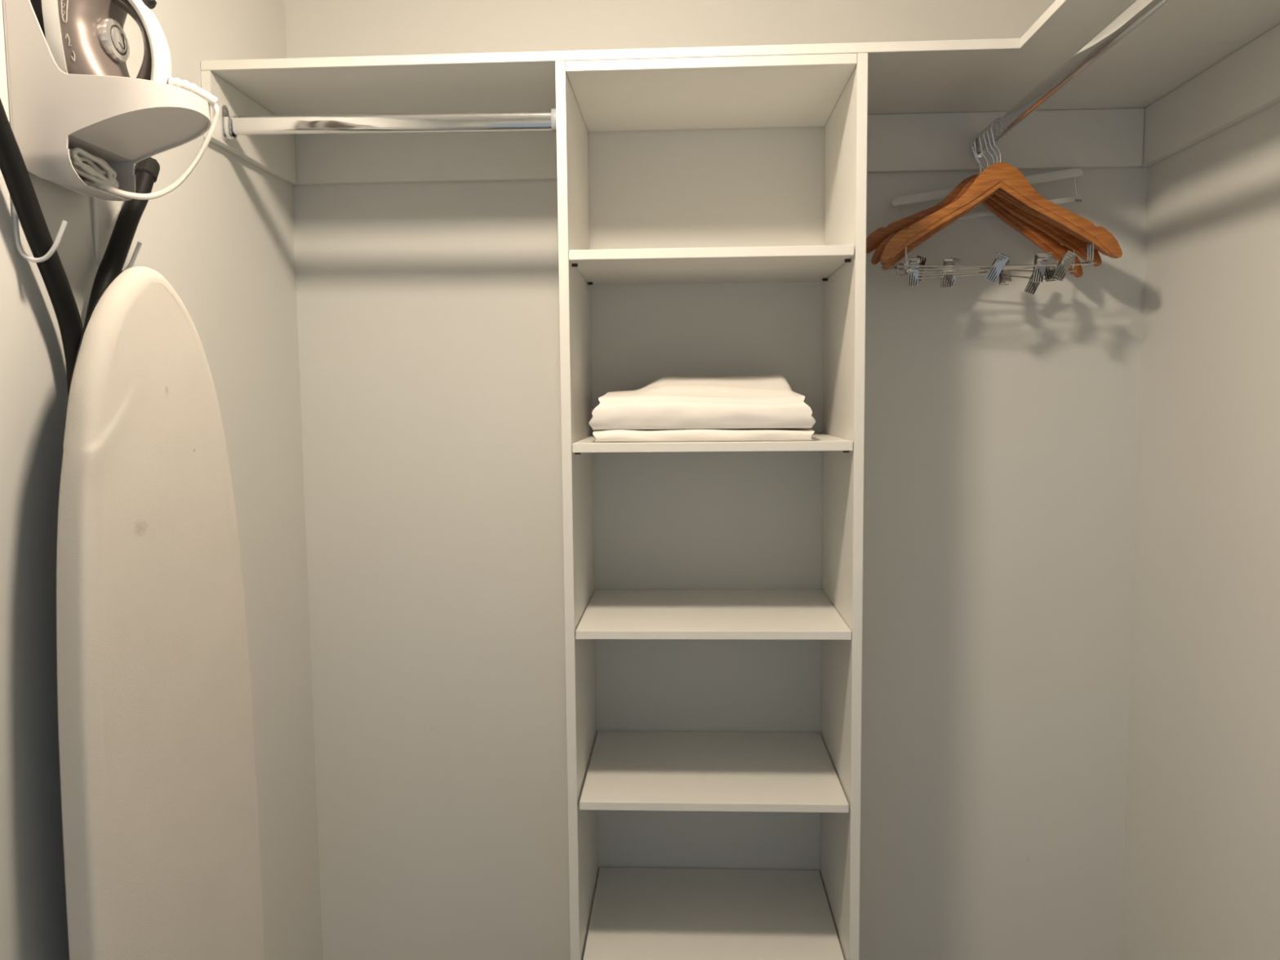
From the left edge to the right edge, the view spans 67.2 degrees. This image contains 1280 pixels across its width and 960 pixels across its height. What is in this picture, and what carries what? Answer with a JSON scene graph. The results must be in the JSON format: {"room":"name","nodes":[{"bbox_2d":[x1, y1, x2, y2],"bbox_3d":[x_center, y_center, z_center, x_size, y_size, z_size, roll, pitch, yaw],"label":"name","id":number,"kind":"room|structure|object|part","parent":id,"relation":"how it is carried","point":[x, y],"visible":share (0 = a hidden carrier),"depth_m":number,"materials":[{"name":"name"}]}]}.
{"room":"walk-in closet","nodes":[
{"label":"walk-in closet","id":0,"kind":"room"},
{"bbox_2d":[0,0,323,959],"bbox_3d":[-0.769,0.244,0.876,0.080,2.375,2.180,0,5,3],"label":"wall","id":1,"kind":"structure","parent":0,"point":[223,239],"depth_m":1.54,"materials":[{"name":"paint"}]},
{"bbox_2d":[2,0,210,271],"bbox_3d":[-0.623,-0.487,1.163,0.193,0.460,0.157,0,5,3],"label":"holder","id":2,"kind":"object","parent":1,"relation":"attached to","point":[122,122],"visible":0.8,"depth_m":1.10,"materials":[{"name":"white plastic"}]},
{"bbox_3d":[-0.718,-0.543,1.160,0.004,0.345,0.136,0,5,3],"label":"plate","id":3,"kind":"part","parent":2,"relation":"part of","materials":[{"name":"white plastic"}]},
{"bbox_2d":[30,0,219,199],"bbox_3d":[-0.615,-0.528,1.156,0.193,0.384,0.109,0,5,3],"label":"iron","id":4,"kind":"object","parent":2,"relation":"in","point":[82,37],"visible":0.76,"depth_m":1.14,"materials":[{"name":"white"}]},
{"bbox_2d":[110,25,127,55],"bbox_3d":[-0.624,-0.527,1.155,0.006,0.033,0.033,0,5,3],"label":"knob","id":5,"kind":"object","parent":4,"relation":"attached to","point":[118,40],"depth_m":1.15,"materials":[{"name":"grey"}]},
{"bbox_3d":[-0.589,-0.400,1.162,0.152,0.126,0.033,-2,5,-13],"label":"cord","id":6,"kind":"part","parent":4,"relation":"part of","materials":[{"name":"white plastic"}]},
{"bbox_2d":[0,97,265,959],"bbox_3d":[-0.627,0.249,1.229,0.148,1.458,0.363,0,5,3],"label":"ironing board","id":7,"kind":"object","parent":2,"relation":"hanging from","point":[160,806],"visible":1,"depth_m":1.17,"materials":[{"name":"white fabric"}]},
{"bbox_3d":[-0.690,0.166,1.136,0.024,1.246,0.171,0,5,3],"label":"leg","id":8,"kind":"part","parent":7,"relation":"part of","materials":[{"name":"black paint"}]},
{"bbox_3d":[-0.682,0.171,1.312,0.024,1.204,0.173,0,5,3],"label":"leg","id":9,"kind":"part","parent":7,"relation":"part of","materials":[{"name":"black paint"}]},
{"bbox_2d":[284,0,1147,959],"bbox_3d":[0.146,0.142,1.959,1.805,2.375,0.080,0,5,3],"label":"wall","id":10,"kind":"structure","parent":0,"point":[1002,422],"depth_m":1.91,"materials":[{"name":"paint"}]},
{"bbox_2d":[200,0,1279,185],"bbox_3d":[0.093,-0.567,0.955,1.644,0.120,1.799,0,5,3],"label":"wall shelf","id":11,"kind":"object","parent":10,"relation":"attached to","point":[1191,71],"visible":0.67,"depth_m":1.65,"materials":[{"name":"white wood"}]},
{"bbox_2d":[222,116,237,139],"bbox_3d":[-0.675,-0.578,1.586,0.015,0.033,0.025,0,5,3],"label":"bracket","id":12,"kind":"object","parent":11,"relation":"attached to","point":[229,123],"depth_m":1.58,"materials":[{"name":"silver metal"}]},
{"bbox_2d":[220,105,556,141],"bbox_3d":[-0.407,-0.588,1.572,0.553,0.057,0.027,0,5,3],"label":"clothes rod","id":13,"kind":"object","parent":11,"relation":"attached to","point":[232,126],"visible":0.89,"depth_m":1.57,"materials":[{"name":"silver metal"}]},
{"bbox_2d":[971,0,1168,158],"bbox_3d":[0.594,-0.572,0.933,0.025,0.086,1.764,0,5,3],"label":"clothes rod","id":14,"kind":"object","parent":11,"relation":"attached to","point":[1138,11],"visible":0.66,"depth_m":1.34,"materials":[{"name":"silver metal"}]},
{"bbox_2d":[866,132,1083,294],"bbox_3d":[0.610,-0.492,1.777,0.413,0.297,0.033,0,5,2],"label":"wooden hanger","id":15,"kind":"object","parent":14,"relation":"hanging from","point":[1046,243],"visible":0.42,"depth_m":1.78,"materials":[{"name":"brown wood"}]},
{"bbox_2d":[871,127,1102,284],"bbox_3d":[0.631,-0.497,1.749,0.415,0.283,0.030,1,5,1],"label":"wooden hanger","id":16,"kind":"object","parent":14,"relation":"hanging from","point":[1078,246],"visible":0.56,"depth_m":1.75,"materials":[{"name":"brown wood"}]},
{"bbox_2d":[891,135,1083,220],"bbox_3d":[0.649,-0.558,1.803,0.352,0.170,0.010,0,5,3],"label":"hanger","id":17,"kind":"object","parent":14,"relation":"hanging from","point":[1073,172],"visible":0.43,"depth_m":1.80,"materials":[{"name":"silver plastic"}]},
{"bbox_2d":[881,124,1110,288],"bbox_3d":[0.643,-0.492,1.728,0.415,0.288,0.030,-1,5,0],"label":"wooden hanger","id":18,"kind":"object","parent":14,"relation":"hanging from","point":[946,280],"visible":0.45,"depth_m":1.73,"materials":[{"name":"brown wood"}]},
{"bbox_2d":[880,120,1113,286],"bbox_3d":[0.634,-0.492,1.704,0.415,0.285,0.030,-2,5,2],"label":"wooden hanger","id":19,"kind":"object","parent":14,"relation":"hanging from","point":[1038,272],"visible":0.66,"depth_m":1.71,"materials":[{"name":"brown wood"}]},
{"bbox_2d":[880,116,1122,283],"bbox_3d":[0.630,-0.489,1.682,0.415,0.286,0.029,0,5,3],"label":"wooden hanger","id":20,"kind":"object","parent":14,"relation":"hanging from","point":[1005,176],"visible":0.93,"depth_m":1.68,"materials":[{"name":"brown wood"}]},
{"bbox_2d":[1120,102,1279,959],"bbox_3d":[0.954,0.234,0.793,0.080,2.375,2.180,0,5,3],"label":"wall","id":21,"kind":"structure","parent":0,"point":[1202,879],"depth_m":1.62,"materials":[{"name":"paint"}]},
{"bbox_3d":[0.106,1.444,0.978,1.805,0.050,2.260,0,5,3],"label":"floor","id":22,"kind":"structure","parent":0,"visible":0},
{"bbox_2d":[555,53,867,959],"bbox_3d":[0.128,0.335,1.760,0.486,2.025,0.348,0,5,3],"label":"shelving unit","id":23,"kind":"object","parent":22,"relation":"on","point":[616,913],"visible":0.99,"depth_m":1.68,"materials":[{"name":"white wood"}]},
{"bbox_3d":[-0.107,0.337,1.770,0.016,2.025,0.347,0,5,3],"label":"panel","id":24,"kind":"part","parent":23,"relation":"part of","materials":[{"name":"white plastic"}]},
{"bbox_2d":[592,428,814,442],"bbox_3d":[0.109,-0.085,1.707,0.363,0.021,0.281,0,5,3],"label":"sheet","id":25,"kind":"object","parent":23,"relation":"on","point":[713,434],"visible":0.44,"depth_m":1.57,"materials":[{"name":"white fabric"}]},
{"bbox_2d":[588,374,815,430],"bbox_3d":[0.106,-0.140,1.703,0.370,0.092,0.285,0,5,3],"label":"folded blanket","id":26,"kind":"object","parent":25,"relation":"on","point":[761,402],"visible":1,"depth_m":1.57,"materials":[{"name":"white fabric"}]},
{"bbox_3d":[0.118,-0.666,1.674,0.452,0.016,0.348,0,5,3],"label":"panel","id":27,"kind":"part","parent":23,"relation":"part of","materials":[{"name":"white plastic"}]},
{"bbox_3d":[0.120,-0.375,1.698,0.451,0.016,0.344,0,5,3],"label":"shelf","id":28,"kind":"part","parent":23,"relation":"part of","materials":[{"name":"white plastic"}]},
{"bbox_3d":[0.124,-0.068,1.725,0.452,0.015,0.344,0,5,3],"label":"shelf","id":29,"kind":"part","parent":23,"relation":"part of","materials":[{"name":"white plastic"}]},
{"bbox_3d":[0.133,0.818,1.801,0.447,0.015,0.344,0,5,3],"label":"shelf","id":30,"kind":"part","parent":23,"relation":"part of","materials":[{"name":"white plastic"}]},
{"bbox_3d":[0.127,0.240,1.751,0.451,0.014,0.344,0,5,3],"label":"shelf","id":31,"kind":"part","parent":23,"relation":"part of","materials":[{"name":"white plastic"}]},
{"bbox_3d":[0.130,0.530,1.776,0.447,0.014,0.344,0,5,3],"label":"shelf","id":32,"kind":"part","parent":23,"relation":"part of","materials":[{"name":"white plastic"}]},
{"bbox_3d":[0.362,0.334,1.748,0.016,2.025,0.347,0,5,3],"label":"panel","id":33,"kind":"part","parent":23,"relation":"part of","materials":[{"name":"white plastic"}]}
]}

